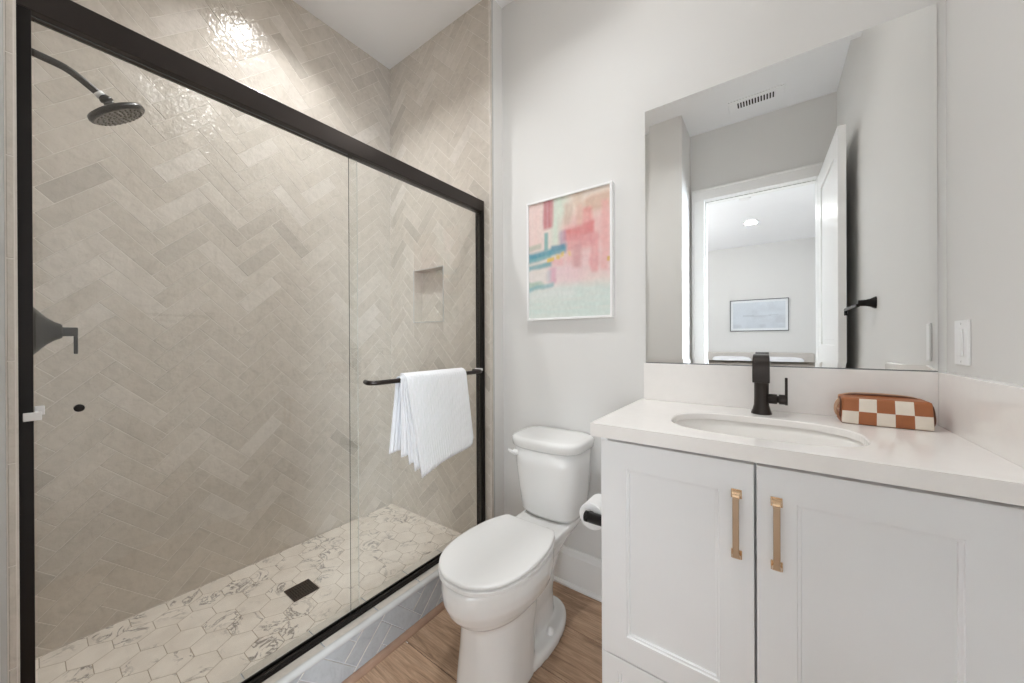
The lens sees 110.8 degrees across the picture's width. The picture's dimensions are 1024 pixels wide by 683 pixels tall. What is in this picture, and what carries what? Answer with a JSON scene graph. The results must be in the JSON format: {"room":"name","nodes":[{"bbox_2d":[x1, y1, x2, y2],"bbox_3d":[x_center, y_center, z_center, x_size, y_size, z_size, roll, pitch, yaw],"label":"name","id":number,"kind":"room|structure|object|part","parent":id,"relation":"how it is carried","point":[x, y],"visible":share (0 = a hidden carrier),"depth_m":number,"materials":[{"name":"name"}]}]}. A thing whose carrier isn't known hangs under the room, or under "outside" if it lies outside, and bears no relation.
{"room":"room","nodes":[
{"label":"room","id":0,"kind":"room"},
{"bbox_2d":[31,0,391,657],"bbox_3d":[-1.204,-0.287,1.719,0.102,2.861,1.591,0,0,36],"label":"wall","id":1,"kind":"structure","parent":0,"point":[200,250],"depth_m":1.49,"materials":[{"name":"tile"}]},
{"bbox_2d":[35,504,460,682],"bbox_3d":[-0.883,1.085,1.480,0.694,0.116,1.371,0,0,36],"label":"floor","id":2,"kind":"structure","parent":0,"point":[217,630],"depth_m":1.34,"materials":[{"name":"tile"}]},
{"bbox_2d":[284,579,318,601],"bbox_3d":[-0.867,1.024,1.456,0.097,0.002,0.096,0,0,36],"label":"shower drain","id":3,"kind":"object","parent":2,"relation":"on","point":[306,587],"visible":1,"depth_m":1.45,"materials":[{"name":"brown metal"}]},
{"bbox_2d":[341,601,444,682],"bbox_3d":[-0.463,1.102,1.231,0.021,0.018,1.461,0,0,36],"label":"trim","id":4,"kind":"structure","parent":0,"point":[357,675],"depth_m":1.27,"materials":[{"name":"brown wood"}]},
{"bbox_2d":[293,0,512,68],"bbox_3d":[-0.329,-1.771,0.872,2.522,0.100,2.111,0,0,36],"label":"ceiling","id":5,"kind":"structure","parent":0,"point":[389,31],"depth_m":1.89,"materials":[{"name":"paint"}]},
{"bbox_2d":[390,0,490,533],"bbox_3d":[-0.382,-0.291,2.075,0.812,2.861,0.198,0,0,36],"label":"wall","id":6,"kind":"structure","parent":0,"point":[439,93],"depth_m":1.96,"materials":[{"name":"tile"}]},
{"bbox_2d":[489,0,503,518],"bbox_3d":[-0.114,-0.292,1.819,0.100,2.861,0.097,0,0,36],"label":"trim","id":7,"kind":"structure","parent":6,"relation":"attached to","point":[495,11],"depth_m":1.78,"materials":[{"name":"paint"}]},
{"bbox_2d":[356,581,601,682],"bbox_3d":[-0.004,1.124,0.619,1.517,0.030,1.921,0,0,36],"label":"floor","id":8,"kind":"structure","parent":0,"point":[430,655],"depth_m":1.26,"materials":[{"name":"brown wood"}]},
{"bbox_2d":[226,526,473,682],"bbox_3d":[-0.549,1.049,1.237,0.131,0.184,1.371,0,0,36],"label":"curb","id":9,"kind":"object","parent":8,"relation":"on","point":[333,660],"visible":0.52,"depth_m":1.21,"materials":[{"name":"tile"}]},
{"bbox_2d":[16,0,484,682],"bbox_3d":[-0.530,0.127,1.217,0.106,1.661,1.369,0,0,36],"label":"shower enclosure","id":10,"kind":"object","parent":9,"relation":"on","point":[71,19],"visible":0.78,"depth_m":0.81,"materials":[{"name":"black metal"}]},
{"bbox_3d":[-0.920,0.141,0.750,0.008,0.016,0.016,0,0,36],"label":"knob","id":11,"kind":"part","parent":10,"relation":"part of","materials":[{"name":"black metal"}]},
{"bbox_3d":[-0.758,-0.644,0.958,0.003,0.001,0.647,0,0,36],"label":"header rail","id":12,"kind":"part","parent":10,"relation":"part of","materials":[{"name":"black metal"}]},
{"bbox_3d":[-0.755,0.151,0.989,0.004,1.592,0.688,0,0,36],"label":"glass door","id":13,"kind":"part","parent":10,"relation":"part of","materials":[{"name":"clear glass"}]},
{"bbox_3d":[-0.547,0.949,1.233,0.030,0.018,1.369,0,0,36],"label":"sill","id":14,"kind":"part","parent":10,"relation":"part of","materials":[{"name":"black metal"}]},
{"bbox_3d":[-0.360,0.149,1.489,0.004,1.592,0.676,0,0,36],"label":"glass door","id":15,"kind":"part","parent":10,"relation":"part of","materials":[{"name":"clear glass"}]},
{"bbox_2d":[389,368,473,477],"bbox_3d":[-0.311,0.316,1.430,0.072,0.400,0.386,0,0,36],"label":"towel","id":16,"kind":"object","parent":10,"relation":"hanging from","point":[432,421],"visible":1,"depth_m":1.38,"materials":[{"name":"white fabric"}]},
{"bbox_2d":[438,426,593,682],"bbox_3d":[0.033,0.753,1.316,0.336,0.710,0.733,0,0,36],"label":"toilet","id":17,"kind":"object","parent":8,"relation":"on","point":[497,576],"visible":0.99,"depth_m":1.18,"materials":[{"name":"white ceramic"}]},
{"bbox_3d":[-0.051,0.710,1.184,0.310,0.022,0.412,0,0,36],"label":"seat","id":18,"kind":"part","parent":17,"relation":"part of","materials":[{"name":"white plastic"}]},
{"bbox_3d":[-0.051,0.693,1.184,0.307,0.013,0.410,0,0,36],"label":"lid","id":19,"kind":"part","parent":17,"relation":"part of","materials":[{"name":"white plastic"}]},
{"bbox_3d":[0.028,0.914,1.292,0.310,0.388,0.682,0,0,36],"label":"bowl","id":20,"kind":"part","parent":17,"relation":"part of","materials":[{"name":"white ceramic"}]},
{"bbox_3d":[0.009,0.467,1.498,0.042,0.031,0.046,0,0,36],"label":"flush lever","id":21,"kind":"part","parent":17,"relation":"part of","materials":[{"name":"white ceramic"}]},
{"bbox_3d":[0.170,0.582,1.510,0.300,0.276,0.235,0,0,36],"label":"tank","id":22,"kind":"part","parent":17,"relation":"part of","materials":[{"name":"white ceramic"}]},
{"bbox_3d":[0.170,0.419,1.512,0.328,0.044,0.249,0,0,36],"label":"tank lid","id":23,"kind":"part","parent":17,"relation":"part of","materials":[{"name":"white ceramic"}]},
{"bbox_2d":[601,437,1023,682],"bbox_3d":[0.696,0.686,0.954,0.772,0.838,0.501,0,0,36],"label":"vanity cabinet","id":24,"kind":"object","parent":8,"relation":"on","point":[716,569],"visible":0.98,"depth_m":0.75,"materials":[{"name":"paint"}]},
{"bbox_2d":[583,510,600,525],"bbox_3d":[0.313,0.574,1.174,0.106,0.048,0.148,0,0,36],"label":"paper holder","id":25,"kind":"object","parent":24,"relation":"attached to","point":[591,517],"visible":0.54,"depth_m":1.14,"materials":[{"name":"black metal"}]},
{"bbox_2d":[580,494,600,529],"bbox_3d":[0.291,0.583,1.211,0.088,0.088,0.092,0,0,36],"label":"toilet paper roll","id":26,"kind":"object","parent":25,"relation":"on","point":[593,504],"visible":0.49,"depth_m":1.18,"materials":[{"name":"paper"}]},
{"bbox_3d":[0.405,0.936,0.903,0.356,0.131,0.020,0,0,36],"label":"drawer","id":27,"kind":"part","parent":24,"relation":"part of","materials":[{"name":"paint"}]},
{"bbox_3d":[0.403,0.572,0.902,0.356,0.591,0.020,0,0,36],"label":"door","id":28,"kind":"part","parent":24,"relation":"part of","materials":[{"name":"paint"}]},
{"bbox_3d":[0.500,0.417,0.790,0.012,0.132,0.008,0,0,36],"label":"handle","id":29,"kind":"part","parent":24,"relation":"part of","materials":[{"name":"gold metal"}]},
{"bbox_3d":[0.560,0.416,0.747,0.012,0.132,0.008,0,0,36],"label":"handle","id":30,"kind":"part","parent":24,"relation":"part of","materials":[{"name":"gold metal"}]},
{"bbox_2d":[590,363,1023,505],"bbox_3d":[0.695,0.174,0.974,0.796,0.179,0.518,0,0,36],"label":"countertop","id":31,"kind":"structure","parent":24,"relation":"on","point":[975,448],"depth_m":0.86,"materials":[{"name":"white stone"}]},
{"bbox_2d":[751,354,787,414],"bbox_3d":[0.785,0.132,1.080,0.093,0.188,0.110,0,0,36],"label":"faucet","id":32,"kind":"object","parent":31,"relation":"on","point":[762,398],"visible":1,"depth_m":1.08,"materials":[{"name":"black metal"}]},
{"bbox_3d":[0.767,0.081,1.088,0.043,0.085,0.104,0,0,36],"label":"spout","id":33,"kind":"part","parent":32,"relation":"part of","materials":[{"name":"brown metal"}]},
{"bbox_3d":[0.818,0.178,1.090,0.051,0.030,0.030,0,0,36],"label":"handle","id":34,"kind":"part","parent":32,"relation":"part of","materials":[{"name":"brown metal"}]},
{"bbox_3d":[0.836,0.152,1.077,0.007,0.084,0.012,0,0,36],"label":"lever","id":35,"kind":"part","parent":32,"relation":"part of","materials":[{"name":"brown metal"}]},
{"bbox_2d":[675,419,864,446],"bbox_3d":[0.659,0.323,0.947,0.454,0.152,0.305,0,0,36],"label":"sink","id":36,"kind":"object","parent":31,"relation":"in","point":[744,429],"visible":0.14,"depth_m":1.04,"materials":[{"name":"ceramic"}]},
{"bbox_2d":[834,392,935,430],"bbox_3d":[1.005,0.185,0.966,0.189,0.080,0.089,0,0,36],"label":"pouch","id":37,"kind":"object","parent":31,"relation":"on","point":[872,409],"visible":1,"depth_m":0.93,"materials":[{"name":"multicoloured leather"}]},
{"bbox_3d":[0.702,0.570,0.686,0.372,0.591,0.020,0,0,36],"label":"door","id":38,"kind":"part","parent":24,"relation":"part of","materials":[{"name":"paint"}]},
{"bbox_2d":[502,0,946,558],"bbox_3d":[0.599,-0.295,1.423,1.678,2.861,0.100,0,0,36],"label":"wall","id":39,"kind":"structure","parent":0,"point":[580,78],"depth_m":1.51,"materials":[{"name":"paint"}]},
{"bbox_2d":[526,180,614,320],"bbox_3d":[0.251,-0.383,1.597,0.424,0.566,0.028,0,0,36],"label":"picture frame","id":40,"kind":"object","parent":39,"relation":"attached to","point":[571,269],"visible":1,"depth_m":1.57,"materials":[{"name":"multicoloured paper"}]},
{"bbox_2d":[553,545,601,601],"bbox_3d":[0.249,1.023,1.607,0.729,0.168,0.024,0,0,36],"label":"baseboard","id":41,"kind":"structure","parent":39,"relation":"attached to","point":[579,571],"depth_m":1.57,"materials":[{"name":"paint"}]},
{"bbox_2d":[645,3,937,371],"bbox_3d":[0.841,-0.415,1.180,0.765,0.996,0.007,0,0,36],"label":"mirror","id":42,"kind":"object","parent":39,"relation":"attached to","point":[791,203],"visible":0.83,"depth_m":1.11,"materials":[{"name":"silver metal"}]},
{"bbox_2d":[644,363,938,425],"bbox_3d":[0.837,0.155,1.178,0.768,0.143,0.020,0,0,36],"label":"backsplash","id":43,"kind":"structure","parent":39,"relation":"attached to","point":[815,391],"depth_m":1.13,"materials":[{"name":"white stone"}]},
{"bbox_2d":[946,0,1023,385],"bbox_3d":[0.623,-0.294,0.114,0.100,2.861,1.991,0,0,36],"label":"wall","id":44,"kind":"structure","parent":0,"point":[985,38],"depth_m":0.78,"materials":[{"name":"paint"}]},
{"bbox_2d":[954,319,970,365],"bbox_3d":[1.103,0.003,0.868,0.010,0.110,0.074,0,0,36],"label":"light switch","id":45,"kind":"object","parent":44,"relation":"attached to","point":[962,328],"visible":1,"depth_m":0.86,"materials":[{"name":"white plastic"}]},
{"bbox_2d":[938,372,1023,467],"bbox_3d":[1.010,0.155,0.747,0.020,0.143,0.515,0,0,36],"label":"backsplash","id":46,"kind":"structure","parent":44,"relation":"attached to","point":[989,414],"depth_m":0.74,"materials":[{"name":"white stone"}]},
{"bbox_3d":[-1.300,-0.285,0.812,0.812,2.861,0.189,0,0,36],"label":"shower","id":47,"kind":"object","parent":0,"visible":0},
{"bbox_2d":[0,0,19,682],"bbox_3d":[-0.959,-0.287,0.655,0.100,2.861,0.049,0,0,36],"label":"trim","id":48,"kind":"structure","parent":47,"relation":"attached to","point":[9,409],"depth_m":0.64,"materials":[{"name":"tile"}]},
{"bbox_2d":[33,307,77,354],"bbox_3d":[-1.232,-0.027,0.941,0.190,0.190,0.095,0,0,36],"label":"shower valve","id":49,"kind":"object","parent":47,"relation":"attached to","point":[46,331],"visible":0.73,"depth_m":0.92,"materials":[{"name":"black metal"}]},
{"bbox_3d":[-1.214,-0.002,0.967,0.020,0.073,0.032,0,0,36],"label":"lever","id":50,"kind":"part","parent":49,"relation":"part of","materials":[{"name":"black metal"}]},
{"bbox_2d":[31,48,144,125],"bbox_3d":[-1.197,-0.707,0.993,0.136,0.161,0.230,0,0,36],"label":"shower","id":51,"kind":"object","parent":47,"relation":"attached to","point":[111,113],"visible":0.93,"depth_m":1.00,"materials":[{"name":"black metal"}]},
{"bbox_3d":[-1.222,-0.733,0.959,0.019,0.067,0.145,0,0,36],"label":"arm","id":52,"kind":"part","parent":51,"relation":"part of"},
{"bbox_3d":[-1.160,-0.664,1.044,0.123,0.072,0.100,0,0,36],"label":"spray plate","id":53,"kind":"part","parent":51,"relation":"part of","materials":[{"name":"grey metal"}]}
]}

